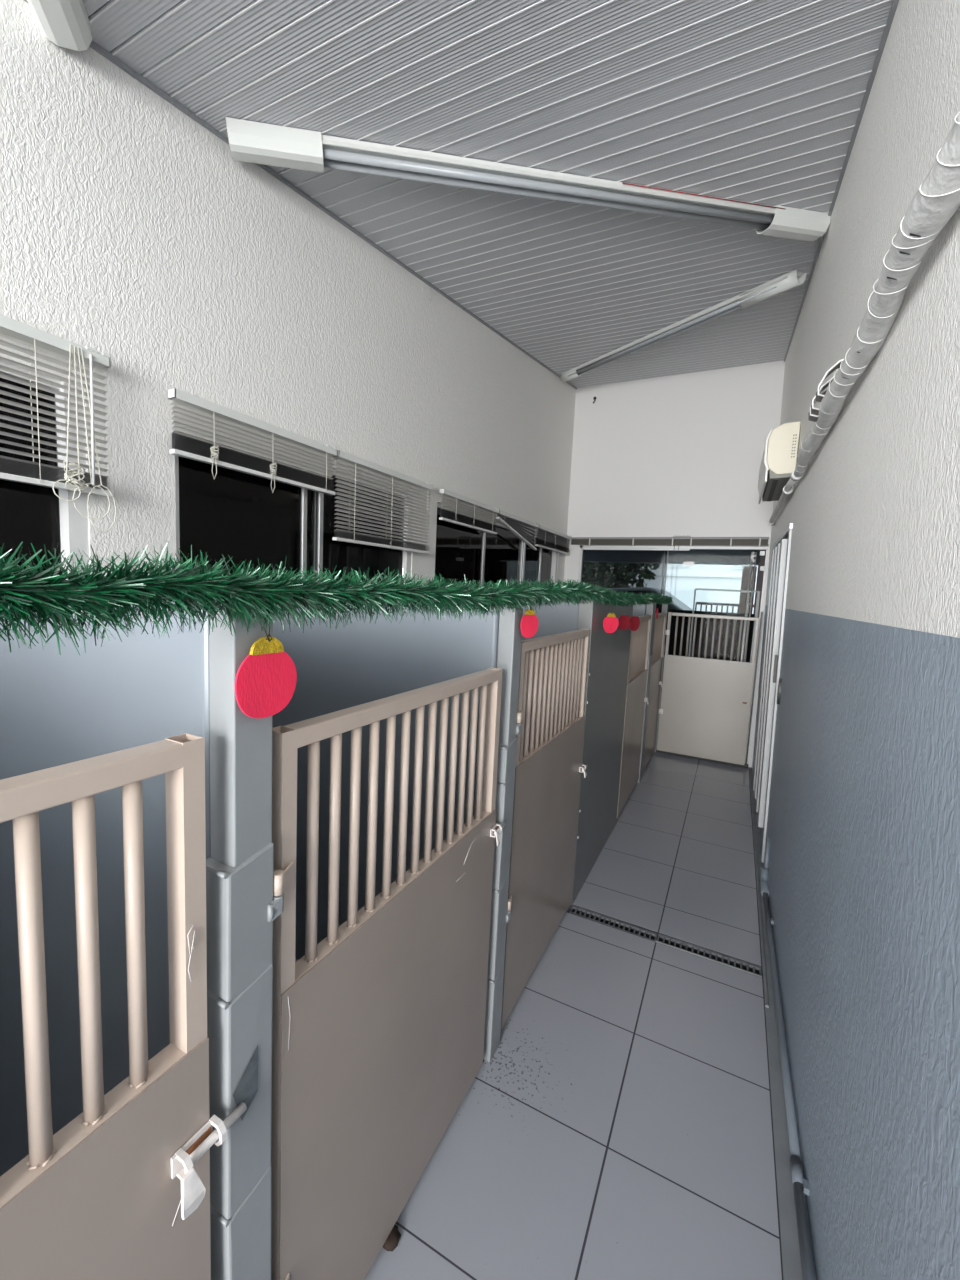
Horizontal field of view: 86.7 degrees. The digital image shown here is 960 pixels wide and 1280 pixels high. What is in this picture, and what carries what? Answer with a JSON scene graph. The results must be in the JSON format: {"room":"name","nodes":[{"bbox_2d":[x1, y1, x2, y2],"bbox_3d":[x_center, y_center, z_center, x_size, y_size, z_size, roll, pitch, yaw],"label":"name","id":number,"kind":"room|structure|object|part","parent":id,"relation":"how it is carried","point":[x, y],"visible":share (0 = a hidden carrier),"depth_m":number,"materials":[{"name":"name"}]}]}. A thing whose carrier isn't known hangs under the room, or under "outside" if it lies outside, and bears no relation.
{"room":"dog kennel","nodes":[
{"label":"dog kennel","id":0,"kind":"room"},
{"bbox_2d":[0,0,575,585],"bbox_3d":[-0.770,-0.573,2.349,0.120,3.785,7.570,6,7,26],"label":"wall","id":1,"kind":"structure","parent":0,"point":[131,232],"depth_m":1.76,"materials":[{"name":"white paint"}]},
{"bbox_2d":[0,361,89,579],"bbox_3d":[-1.458,-0.192,0.997,0.071,1.000,1.190,6,7,26],"label":"window","id":2,"kind":"structure","parent":1,"relation":"in","point":[29,513],"depth_m":1.43,"materials":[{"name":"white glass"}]},
{"bbox_3d":[-1.355,-0.211,1.235,0.006,0.950,0.570,6,7,26],"label":"pane","id":3,"kind":"part","parent":2,"relation":"part of","materials":[{"name":"clear glass"}]},
{"bbox_2d":[0,314,116,531],"bbox_3d":[-1.367,-0.522,0.940,0.076,0.501,1.236,6,7,26],"label":"blind","id":4,"kind":"object","parent":2,"relation":"attached to","point":[11,329],"visible":1,"depth_m":1.36,"materials":[{"name":"white plastic"}]},
{"bbox_3d":[-1.160,-0.597,1.325,0.034,0.365,0.002,6,7,26],"label":"ladder cord","id":5,"kind":"part","parent":4,"relation":"part of","materials":[{"name":"beige plastic"}]},
{"bbox_3d":[-1.367,-0.386,0.950,0.026,0.014,1.235,6,7,26],"label":"rail","id":6,"kind":"part","parent":4,"relation":"part of","materials":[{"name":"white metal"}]},
{"bbox_3d":[-1.098,-0.551,1.410,0.019,0.488,0.153,6,7,26],"label":"pull cord","id":7,"kind":"part","parent":4,"relation":"part of","materials":[{"name":"white fabric"}]},
{"bbox_2d":[174,420,413,584],"bbox_3d":[-0.756,-0.302,2.386,0.071,1.000,1.410,6,7,26],"label":"window","id":8,"kind":"structure","parent":1,"relation":"in","point":[237,514],"depth_m":2.10,"materials":[{"name":"white glass"}]},
{"bbox_3d":[-0.924,-0.274,2.043,0.006,0.950,0.595,6,7,26],"label":"pane","id":9,"kind":"part","parent":8,"relation":"part of","materials":[{"name":"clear glass"}]},
{"bbox_2d":[168,388,336,494],"bbox_3d":[-0.837,-0.705,1.975,0.070,0.260,0.738,6,7,26],"label":"blind","id":10,"kind":"object","parent":8,"relation":"attached to","point":[184,445],"visible":1,"depth_m":1.88,"materials":[{"name":"white plastic"}]},
{"bbox_3d":[-0.929,-0.675,1.764,0.042,0.236,0.026,6,7,26],"label":"ladder cord","id":11,"kind":"part","parent":10,"relation":"part of","materials":[{"name":"white fabric"}]},
{"bbox_3d":[-0.831,-0.638,1.977,0.026,0.014,0.738,6,7,26],"label":"rail","id":12,"kind":"part","parent":10,"relation":"part of","materials":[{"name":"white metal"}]},
{"bbox_3d":[-0.817,-0.693,1.987,0.042,0.236,0.026,6,7,26],"label":"ladder cord","id":13,"kind":"part","parent":10,"relation":"part of","materials":[{"name":"white fabric"}]},
{"bbox_3d":[-0.688,-0.744,2.243,0.034,0.175,0.002,6,7,26],"label":"ladder cord","id":14,"kind":"part","parent":10,"relation":"part of","materials":[{"name":"white fabric"}]},
{"bbox_3d":[-0.794,-0.299,2.344,0.006,0.950,0.140,6,7,26],"label":"pane","id":15,"kind":"part","parent":8,"relation":"part of","materials":[{"name":"clear glass"}]},
{"bbox_3d":[-0.610,-0.324,2.664,0.006,0.950,0.680,6,7,26],"label":"pane","id":16,"kind":"part","parent":8,"relation":"part of","materials":[{"name":"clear glass"}]},
{"bbox_2d":[333,450,433,553],"bbox_3d":[-0.490,-0.689,2.679,0.067,0.404,0.795,6,7,26],"label":"blind","id":17,"kind":"object","parent":8,"relation":"attached to","point":[342,457],"visible":0.99,"depth_m":2.60,"materials":[{"name":"white plastic"}]},
{"bbox_3d":[-0.608,-0.658,2.423,0.034,0.375,0.002,6,7,26],"label":"ladder cord","id":18,"kind":"part","parent":17,"relation":"part of","materials":[{"name":"white fabric"}]},
{"bbox_3d":[-0.489,-0.494,2.693,0.026,0.014,0.795,6,7,26],"label":"rail","id":19,"kind":"part","parent":17,"relation":"part of","materials":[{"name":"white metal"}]},
{"bbox_3d":[-0.477,-0.679,2.681,0.034,0.375,0.002,6,7,26],"label":"ladder cord","id":20,"kind":"part","parent":17,"relation":"part of","materials":[{"name":"white fabric"}]},
{"bbox_2d":[24,0,576,388],"bbox_3d":[-0.679,-1.826,2.136,0.012,1.167,7.450,6,7,26],"label":"trim","id":21,"kind":"structure","parent":1,"relation":"attached to","point":[93,45],"depth_m":1.97,"materials":[{"name":"grey metal"}]},
{"bbox_2d":[434,503,557,588],"bbox_3d":[0.224,-0.455,4.324,0.071,1.000,2.435,6,7,26],"label":"window","id":22,"kind":"structure","parent":1,"relation":"in","point":[485,557],"depth_m":3.99,"materials":[{"name":"black glass"}]},
{"bbox_3d":[-0.144,-0.397,3.586,0.006,0.950,0.730,6,7,26],"label":"pane","id":23,"kind":"part","parent":22,"relation":"part of","materials":[{"name":"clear glass"}]},
{"bbox_2d":[439,489,498,533],"bbox_3d":[-0.068,-0.866,3.493,0.067,0.189,0.800,6,7,26],"label":"blind","id":24,"kind":"object","parent":22,"relation":"attached to","point":[471,508],"visible":1,"depth_m":3.43,"materials":[{"name":"white plastic"}]},
{"bbox_3d":[-0.061,-0.778,3.497,0.026,0.014,0.800,6,7,26],"label":"rail","id":25,"kind":"part","parent":24,"relation":"part of","materials":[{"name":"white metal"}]},
{"bbox_3d":[0.177,-0.452,4.267,0.006,0.950,0.860,6,7,26],"label":"pane","id":26,"kind":"part","parent":22,"relation":"part of","materials":[{"name":"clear glass"}]},
{"bbox_2d":[496,510,538,549],"bbox_3d":[0.309,-0.903,4.243,0.067,0.234,0.840,6,7,26],"label":"blind","id":27,"kind":"object","parent":22,"relation":"attached to","point":[512,522],"visible":0.94,"depth_m":4.25,"materials":[{"name":"white plastic"}]},
{"bbox_3d":[0.476,-0.494,4.814,0.006,0.950,0.470,6,7,26],"label":"pane","id":28,"kind":"part","parent":22,"relation":"part of","materials":[{"name":"clear glass"}]},
{"bbox_3d":[0.641,-0.524,5.184,0.006,0.950,0.420,6,7,26],"label":"pane","id":29,"kind":"part","parent":22,"relation":"part of","materials":[{"name":"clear glass"}]},
{"bbox_2d":[535,525,571,554],"bbox_3d":[0.733,-0.989,5.078,0.067,0.194,1.000,6,7,26],"label":"blind","id":30,"kind":"object","parent":22,"relation":"attached to","point":[560,538],"visible":0.93,"depth_m":5.01,"materials":[{"name":"white plastic"}]},
{"bbox_3d":[0.739,-0.898,5.082,0.026,0.014,1.000,6,7,26],"label":"rail","id":31,"kind":"part","parent":30,"relation":"part of","materials":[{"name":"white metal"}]},
{"bbox_2d":[82,0,892,387],"bbox_3d":[0.274,-1.774,1.754,2.100,1.209,7.621,6,7,26],"label":"ceiling","id":32,"kind":"structure","parent":0,"point":[751,101],"depth_m":1.71,"materials":[{"name":"grey plastic"}]},
{"bbox_2d":[27,0,91,50],"bbox_3d":[-0.611,-1.332,0.236,0.120,0.321,2.422,0,6,-23],"label":"ceiling light","id":33,"kind":"object","parent":32,"relation":"attached to","point":[65,23],"visible":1,"depth_m":1.27,"materials":[{"name":"white plastic"}]},
{"bbox_2d":[226,117,830,240],"bbox_3d":[0.361,-1.795,2.038,2.498,0.338,0.121,1,6,-15],"label":"ceiling light","id":34,"kind":"object","parent":32,"relation":"attached to","point":[249,141],"visible":1,"depth_m":1.94,"materials":[{"name":"white plastic"}]},
{"bbox_2d":[560,270,806,382],"bbox_3d":[1.290,-2.255,3.837,0.096,0.286,2.290,0,7,-26],"label":"ceiling light","id":35,"kind":"object","parent":32,"relation":"attached to","point":[794,278],"visible":1,"depth_m":3.40,"materials":[{"name":"white plastic"}]},
{"bbox_2d":[295,752,783,1279],"bbox_3d":[-0.001,1.438,2.063,2.060,0.080,7.470,6,7,26],"label":"floor","id":36,"kind":"structure","parent":0,"point":[618,1125],"depth_m":1.64,"materials":[{"name":"grey tile"}]},
{"bbox_2d":[0,598,210,1176],"bbox_3d":[-0.878,0.667,1.063,1.047,1.575,0.060,6,7,26],"label":"divider","id":37,"kind":"object","parent":36,"relation":"on","point":[56,709],"visible":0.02,"depth_m":0.92,"materials":[{"name":"grey paint"}]},
{"bbox_2d":[206,604,273,1279],"bbox_3d":[-0.386,0.716,0.808,0.064,1.575,0.089,6,7,26],"label":"gate post","id":38,"kind":"object","parent":36,"relation":"on","point":[240,866],"visible":0.8,"depth_m":0.76,"materials":[{"name":"grey metal"}]},
{"bbox_2d":[0,733,246,1279],"bbox_3d":[-0.574,0.829,0.394,0.086,1.348,0.887,6,7,26],"label":"gate","id":39,"kind":"object","parent":38,"relation":"attached to","point":[121,1191],"visible":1,"depth_m":0.62,"materials":[{"name":"beige metal"}]},
{"bbox_3d":[-0.575,0.176,0.317,0.038,0.032,0.781,6,7,26],"label":"rail","id":40,"kind":"part","parent":39,"relation":"part of","materials":[{"name":"beige metal"}]},
{"bbox_3d":[-0.596,0.610,0.361,0.037,0.031,0.781,6,7,26],"label":"rail","id":41,"kind":"part","parent":39,"relation":"part of","materials":[{"name":"beige metal"}]},
{"bbox_3d":[-0.385,0.737,0.679,0.018,0.054,0.033,6,7,26],"label":"latch handle","id":42,"kind":"part","parent":39,"relation":"part of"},
{"bbox_3d":[-0.397,0.712,0.718,0.002,0.018,0.038,6,7,26],"label":"rusty plate","id":43,"kind":"part","parent":39,"relation":"part of","materials":[{"name":"metal"}]},
{"bbox_2d":[233,1045,257,1119],"bbox_3d":[-0.360,0.685,0.781,0.002,0.105,0.045,6,7,26],"label":"strike plate","id":44,"kind":"object","parent":38,"relation":"attached to","point":[246,1089],"visible":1,"depth_m":0.79,"materials":[{"name":"grey metal"}]},
{"bbox_2d":[267,668,504,1279],"bbox_3d":[-0.153,0.774,1.242,0.074,1.322,0.919,6,7,26],"label":"gate","id":45,"kind":"object","parent":38,"relation":"attached to","point":[378,1029],"visible":1,"depth_m":1.10,"materials":[{"name":"beige metal"}]},
{"bbox_3d":[-0.138,0.133,1.186,0.038,0.032,0.782,6,7,26],"label":"rail","id":46,"kind":"part","parent":45,"relation":"part of","materials":[{"name":"beige metal"}]},
{"bbox_3d":[-0.160,0.575,1.232,0.037,0.031,0.782,6,7,26],"label":"rail","id":47,"kind":"part","parent":45,"relation":"part of","materials":[{"name":"beige metal"}]},
{"bbox_3d":[0.055,0.612,1.559,0.013,0.040,0.024,6,7,26],"label":"latch handle","id":48,"kind":"part","parent":45,"relation":"part of","materials":[{"name":"white metal"}]},
{"bbox_2d":[272,601,499,959],"bbox_3d":[-0.431,0.597,1.948,1.047,1.575,0.060,6,7,26],"label":"divider","id":49,"kind":"object","parent":36,"relation":"on","point":[342,667],"visible":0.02,"depth_m":1.89,"materials":[{"name":"grey paint"}]},
{"bbox_2d":[383,1225,400,1251],"bbox_3d":[-0.219,1.460,1.244,0.046,0.027,0.044,-3,8,-43],"label":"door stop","id":50,"kind":"object","parent":36,"relation":"on","point":[391,1242],"visible":0.8,"depth_m":1.23,"materials":[{"name":"brown rubber"}]},
{"bbox_2d":[483,603,522,1061],"bbox_3d":[0.060,0.646,1.691,0.064,1.575,0.092,6,7,26],"label":"gate post","id":51,"kind":"object","parent":36,"relation":"on","point":[509,638],"visible":0.7,"depth_m":1.66,"materials":[{"name":"grey metal"}]},
{"bbox_2d":[501,629,589,1028],"bbox_3d":[0.304,0.670,2.137,0.076,1.390,0.948,6,7,26],"label":"gate","id":52,"kind":"object","parent":51,"relation":"attached to","point":[553,668],"visible":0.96,"depth_m":2.04,"materials":[{"name":"beige metal"}]},
{"bbox_3d":[0.298,0.416,2.119,0.037,0.031,0.813,6,7,26],"label":"rail","id":53,"kind":"part","parent":52,"relation":"part of","materials":[{"name":"beige metal"}]},
{"bbox_3d":[0.318,-0.006,2.076,0.038,0.032,0.813,6,7,26],"label":"rail","id":54,"kind":"part","parent":52,"relation":"part of","materials":[{"name":"beige metal"}]},
{"bbox_2d":[521,600,578,640],"bbox_3d":[0.430,0.460,3.672,1.028,1.575,0.060,6,7,26],"label":"divider","id":55,"kind":"object","parent":36,"relation":"on","point":[561,618],"visible":0.02,"depth_m":3.54,"materials":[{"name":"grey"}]},
{"bbox_2d":[570,600,632,904],"bbox_3d":[0.720,0.540,3.021,0.076,1.575,1.066,6,7,26],"label":"wall","id":56,"kind":"structure","parent":36,"relation":"on","point":[608,658],"depth_m":2.86,"materials":[{"name":"grey paint"}]},
{"bbox_2d":[629,616,639,630],"bbox_3d":[0.970,-0.103,3.204,0.104,0.092,0.003,-1,7,-33],"label":"cutout","id":57,"kind":"object","parent":56,"relation":"attached to","point":[634,620],"visible":0.83,"depth_m":3.20,"materials":[{"name":"red paper"}]},
{"bbox_2d":[632,603,646,615],"bbox_3d":[0.910,0.386,4.603,1.045,1.575,0.060,6,7,26],"label":"divider","id":58,"kind":"object","parent":36,"relation":"on","point":[637,611],"visible":0.02,"depth_m":4.30,"materials":[{"name":"grey paint"}]},
{"bbox_2d":[637,602,655,782],"bbox_3d":[1.408,0.435,4.357,0.064,1.575,0.178,6,7,26],"label":"gate post","id":59,"kind":"object","parent":36,"relation":"on","point":[650,609],"visible":0.44,"depth_m":4.31,"materials":[{"name":"grey paint"}]},
{"bbox_2d":[617,615,650,817],"bbox_3d":[1.197,0.522,3.902,0.076,1.405,0.892,6,7,26],"label":"gate","id":60,"kind":"object","parent":59,"relation":"attached to","point":[639,641],"visible":0.78,"depth_m":3.85,"materials":[{"name":"beige metal"}]},
{"bbox_3d":[1.204,-0.159,3.824,0.038,0.032,0.795,6,7,26],"label":"rail","id":61,"kind":"part","parent":60,"relation":"part of","materials":[{"name":"beige metal"}]},
{"bbox_2d":[654,604,667,751],"bbox_3d":[1.819,0.371,5.170,0.064,1.575,0.033,6,7,26],"label":"gate post","id":62,"kind":"object","parent":36,"relation":"on","point":[664,607],"visible":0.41,"depth_m":5.13,"materials":[{"name":"grey metal"}]},
{"bbox_2d":[643,612,665,770],"bbox_3d":[1.648,0.452,4.795,0.076,1.405,0.787,6,7,26],"label":"gate","id":63,"kind":"object","parent":62,"relation":"attached to","point":[659,628],"visible":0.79,"depth_m":4.80,"materials":[{"name":"beige metal"}]},
{"bbox_3d":[1.663,-0.231,4.733,0.038,0.032,0.727,6,7,26],"label":"rail","id":64,"kind":"part","parent":63,"relation":"part of","materials":[{"name":"beige metal"}]},
{"bbox_2d":[657,612,758,764],"bbox_3d":[2.186,0.456,4.947,0.808,1.405,0.052,6,7,26],"label":"gate","id":65,"kind":"object","parent":62,"relation":"attached to","point":[704,710],"visible":1,"depth_m":4.94,"materials":[{"name":"beige metal"}]},
{"bbox_3d":[2.229,-0.225,4.884,0.736,0.030,0.030,6,7,26],"label":"rail","id":66,"kind":"part","parent":65,"relation":"part of","materials":[{"name":"beige metal"}]},
{"bbox_2d":[567,905,761,977],"bbox_3d":[0.837,1.441,2.404,0.867,0.079,0.080,6,7,26],"label":"floor drain","id":67,"kind":"object","parent":36,"relation":"in","point":[684,946],"visible":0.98,"depth_m":2.39,"materials":[{"name":"grey metal"}]},
{"bbox_2d":[564,360,784,766],"bbox_3d":[1.833,-0.740,5.204,2.200,3.777,0.120,6,7,26],"label":"wall","id":68,"kind":"structure","parent":0,"point":[679,455],"depth_m":5.00,"materials":[{"name":"white paint"}]},
{"bbox_2d":[583,549,759,565],"bbox_3d":[3.029,-1.280,7.410,3.800,0.330,0.300,6,7,26],"label":"trim","id":69,"kind":"structure","parent":68,"relation":"attached to","point":[698,556],"depth_m":7.36,"materials":[{"name":"grey metal"}]},
{"bbox_2d":[578,544,768,763],"bbox_3d":[1.834,0.092,5.218,1.775,2.120,0.072,6,7,26],"label":"door frame","id":70,"kind":"structure","parent":68,"relation":"in","point":[582,547],"depth_m":4.96,"materials":[{"name":"white metal"}]},
{"bbox_3d":[1.571,-0.935,5.248,1.100,0.015,0.014,6,7,26],"label":"rail","id":71,"kind":"part","parent":70,"relation":"part of","materials":[{"name":"white metal"}]},
{"bbox_2d":[571,535,768,593],"bbox_3d":[1.808,-0.747,5.119,1.870,0.606,0.050,6,7,26],"label":"rolled blind","id":72,"kind":"object","parent":70,"relation":"attached to","point":[739,541],"visible":1,"depth_m":5.04,"materials":[{"name":"grey metal"}]},
{"bbox_2d":[656,748,747,767],"bbox_3d":[2.198,1.173,5.084,0.857,0.027,0.055,6,7,26],"label":"trim","id":73,"kind":"structure","parent":68,"relation":"attached to","point":[716,761],"depth_m":5.04,"materials":[{"name":"grey metal"}]},
{"bbox_2d":[656,608,754,703],"bbox_3d":[2.344,0.249,7.440,2.820,1.440,0.120,6,7,26],"label":"wall","id":74,"kind":"structure","parent":0,"point":[673,618],"depth_m":6.95,"materials":[{"name":"black"}]},
{"bbox_2d":[750,550,765,657],"bbox_3d":[3.383,-0.058,6.019,0.240,2.440,2.630,6,7,26],"label":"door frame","id":75,"kind":"structure","parent":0,"point":[760,574],"depth_m":6.16,"materials":[{"name":"grey metal"}]},
{"bbox_2d":[752,0,959,1279],"bbox_3d":[1.124,-0.387,1.406,0.236,3.785,7.572,6,7,26],"label":"wall","id":76,"kind":"structure","parent":0,"point":[863,829],"depth_m":1.06,"materials":[{"name":"white paint"}]},
{"bbox_2d":[745,612,762,765],"bbox_3d":[2.573,0.469,4.783,0.014,1.470,0.035,6,7,26],"label":"trim","id":77,"kind":"structure","parent":76,"relation":"attached to","point":[761,612],"depth_m":4.77,"materials":[{"name":"grey metal"}]},
{"bbox_2d":[753,523,792,862],"bbox_3d":[2.119,0.306,3.615,0.208,2.050,1.400,6,7,26],"label":"door","id":78,"kind":"structure","parent":76,"relation":"in","point":[780,557],"depth_m":3.31,"materials":[{"name":"white metal"}]},
{"bbox_3d":[2.246,0.241,4.014,0.068,1.870,0.119,6,7,26],"label":"panel","id":79,"kind":"part","parent":78,"relation":"part of","materials":[{"name":"white metal"}]},
{"bbox_3d":[2.130,0.259,3.780,0.068,1.870,0.119,6,7,26],"label":"panel","id":80,"kind":"part","parent":78,"relation":"part of","materials":[{"name":"white metal"}]},
{"bbox_3d":[2.014,0.278,3.545,0.068,1.870,0.119,6,7,26],"label":"panel","id":81,"kind":"part","parent":78,"relation":"part of","materials":[{"name":"white metal"}]},
{"bbox_3d":[1.899,0.297,3.311,0.068,1.870,0.119,6,7,26],"label":"panel","id":82,"kind":"part","parent":78,"relation":"part of","materials":[{"name":"white metal"}]},
{"bbox_3d":[1.835,0.179,3.150,0.028,0.170,0.035,6,7,26],"label":"handle","id":83,"kind":"part","parent":78,"relation":"part of","materials":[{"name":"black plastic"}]},
{"bbox_3d":[1.987,0.290,3.413,0.068,1.870,0.119,6,7,26],"label":"panel","id":84,"kind":"part","parent":78,"relation":"part of","materials":[{"name":"white metal"}]},
{"bbox_2d":[749,767,802,1279],"bbox_3d":[0.967,1.528,1.570,0.120,0.092,7.450,6,7,26],"label":"baseboard","id":85,"kind":"structure","parent":76,"relation":"attached to","point":[791,1257],"depth_m":1.60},
{"bbox_2d":[758,421,800,503],"bbox_3d":[1.911,-1.111,3.282,0.179,0.325,0.808,6,7,26],"label":"air conditioner","id":86,"kind":"object","parent":76,"relation":"attached to","point":[779,459],"visible":0.96,"depth_m":2.94,"materials":[{"name":"beige plastic"}]},
{"bbox_3d":[1.848,-1.131,3.312,0.029,0.242,0.808,6,7,26],"label":"panel","id":87,"kind":"part","parent":86,"relation":"part of","materials":[{"name":"white plastic"}]},
{"bbox_2d":[762,470,790,501],"bbox_3d":[1.913,-0.989,3.290,0.129,0.049,0.780,6,7,26],"label":"vent","id":88,"kind":"object","parent":86,"relation":"attached to","point":[773,481],"depth_m":3.11,"materials":[{"name":"grey plastic"}]},
{"bbox_3d":[1.914,-1.128,3.279,0.159,0.290,0.800,6,7,26],"label":"casing","id":89,"kind":"part","parent":86,"relation":"part of","materials":[{"name":"beige plastic"}]},
{"bbox_2d":[777,678,781,704],"bbox_3d":[1.710,0.294,2.905,0.014,0.150,0.060,6,7,26],"label":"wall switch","id":90,"kind":"object","parent":76,"relation":"attached to","point":[780,680],"visible":0.9,"depth_m":2.88,"materials":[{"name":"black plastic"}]},
{"bbox_2d":[760,837,816,1279],"bbox_3d":[0.479,1.425,0.578,0.043,0.237,5.259,6,7,26],"label":"pipe","id":91,"kind":"object","parent":76,"relation":"attached to","point":[800,1184],"visible":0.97,"depth_m":1.52,"materials":[{"name":"grey metal"}]},
{"bbox_2d":[784,0,898,361],"bbox_3d":[1.057,-1.655,1.272,0.012,1.167,7.451,6,7,26],"label":"trim","id":92,"kind":"structure","parent":76,"relation":"attached to","point":[895,2],"depth_m":1.76,"materials":[{"name":"grey metal"}]},
{"bbox_2d":[768,112,959,525],"bbox_3d":[1.292,-1.005,1.903,0.080,0.517,5.522,6,7,26],"label":"pipe","id":93,"kind":"object","parent":76,"relation":"attached to","point":[937,199],"visible":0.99,"depth_m":0.98,"materials":[{"name":"white plastic"}]},
{"bbox_2d":[808,359,842,421],"bbox_3d":[1.148,-0.811,1.674,0.089,0.117,0.273,6,7,26],"label":"cable loop","id":94,"kind":"object","parent":93,"relation":"on","point":[813,415],"visible":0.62,"depth_m":1.67,"materials":[{"name":"white plastic"}]},
{"bbox_3d":[-1.175,0.837,-0.727,0.070,1.575,1.530,6,7,26],"label":"shower stall","id":95,"kind":"object","parent":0,"visible":0},
{"bbox_2d":[0,541,673,654],"bbox_3d":[0.474,-0.194,2.252,0.134,0.158,6.264,6,7,26],"label":"tinsel garland","id":96,"kind":"object","parent":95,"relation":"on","point":[46,593],"visible":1,"depth_m":0.63,"materials":[{"name":"green plastic"}]},
{"bbox_2d":[235,610,296,718],"bbox_3d":[-0.308,0.033,0.739,0.007,0.161,0.107,6,7,26],"label":"cutout","id":97,"kind":"object","parent":96,"relation":"hanging from","point":[265,681],"visible":0.91,"depth_m":0.73,"materials":[{"name":"red paper"}]},
{"bbox_2d":[520,602,537,637],"bbox_3d":[0.160,-0.070,1.631,0.084,0.127,0.007,-3,8,-43],"label":"cutout","id":98,"kind":"object","parent":96,"relation":"hanging from","point":[529,621],"visible":0.93,"depth_m":1.63,"materials":[{"name":"red paper"}]},
{"bbox_2d":[603,605,618,632],"bbox_3d":[0.669,-0.106,2.599,0.094,0.143,0.007,0,6,-21],"label":"cutout","id":99,"kind":"object","parent":96,"relation":"hanging from","point":[610,623],"visible":1,"depth_m":2.60,"materials":[{"name":"red paper"}]},
{"bbox_2d":[618,615,629,629],"bbox_3d":[0.826,-0.099,2.913,0.096,0.085,0.003,-1,7,-33],"label":"cutout","id":100,"kind":"object","parent":96,"relation":"hanging from","point":[624,620],"visible":0.93,"depth_m":2.91,"materials":[{"name":"red paper"}]},
{"bbox_3d":[5.687,0.414,14.889,15.000,0.100,20.430,6,7,26],"label":"floor","id":101,"kind":"structure","parent":0,"visible":0},
{"bbox_2d":[582,562,660,587],"bbox_3d":[2.893,-1.254,11.669,2.390,3.620,2.286,6,7,26],"label":"tree","id":102,"kind":"object","parent":101,"relation":"on","point":[623,575],"visible":0.26,"depth_m":11.14,"materials":[{"name":"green plant"}]},
{"bbox_2d":[603,587,691,609],"bbox_3d":[2.739,-0.072,9.155,3.746,1.745,1.725,6,7,26],"label":"parked car","id":103,"kind":"object","parent":101,"relation":"on","point":[677,604],"visible":0.09,"depth_m":8.34,"materials":[{"name":"grey paint"}]},
{"bbox_2d":[596,564,757,613],"bbox_3d":[7.809,-2.974,13.975,9.000,7.020,0.470,6,7,26],"label":"building","id":104,"kind":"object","parent":101,"relation":"on","point":[689,578],"visible":0.08,"depth_m":14.62,"materials":[{"name":"white"}]},
{"bbox_3d":[5.583,-2.282,14.936,1.100,0.300,0.040,6,7,26],"label":"shop panel","id":105,"kind":"part","parent":104,"relation":"part of","materials":[{"name":"white ceramic"}]},
{"bbox_3d":[7.545,-2.089,13.959,1.100,0.300,0.040,6,7,26],"label":"shop panel","id":106,"kind":"part","parent":104,"relation":"part of","materials":[{"name":"white ceramic"}]},
{"bbox_2d":[688,588,760,662],"bbox_3d":[2.472,0.338,5.270,0.607,1.720,0.028,6,7,26],"label":"handrail","id":107,"kind":"object","parent":101,"relation":"on","point":[695,589],"visible":0.48,"depth_m":5.14,"materials":[{"name":"white metal"}]},
{"bbox_3d":[2.208,0.317,5.402,0.015,1.710,0.015,3,6,4],"label":"post","id":108,"kind":"part","parent":107,"relation":"part of","materials":[{"name":"white metal"}]},
{"bbox_3d":[2.509,-0.506,5.184,0.585,0.020,0.020,6,7,26],"label":"rail","id":109,"kind":"part","parent":107,"relation":"part of","materials":[{"name":"white metal"}]},
{"bbox_3d":[2.654,0.361,5.180,0.011,1.710,0.011,3,6,4],"label":"post","id":110,"kind":"part","parent":107,"relation":"part of","materials":[{"name":"white metal"}]},
{"bbox_3d":[2.730,0.366,5.142,0.026,1.715,0.026,-2,8,-41],"label":"post","id":111,"kind":"part","parent":107,"relation":"part of","materials":[{"name":"white metal"}]},
{"bbox_2d":[695,602,753,612],"bbox_3d":[3.678,0.236,7.595,0.980,1.560,0.040,6,7,26],"label":"metal railing","id":112,"kind":"object","parent":101,"relation":"on","point":[698,603],"visible":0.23,"depth_m":7.59,"materials":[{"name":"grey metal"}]},
{"bbox_3d":[3.685,0.177,7.587,0.970,1.440,0.040,6,7,26],"label":"rail","id":113,"kind":"part","parent":112,"relation":"part of","materials":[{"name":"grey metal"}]},
{"bbox_2d":[738,566,756,613],"bbox_3d":[3.671,0.023,7.121,0.170,2.080,0.180,6,7,26],"label":"porch column","id":114,"kind":"structure","parent":101,"relation":"on","point":[745,573],"depth_m":6.97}
]}

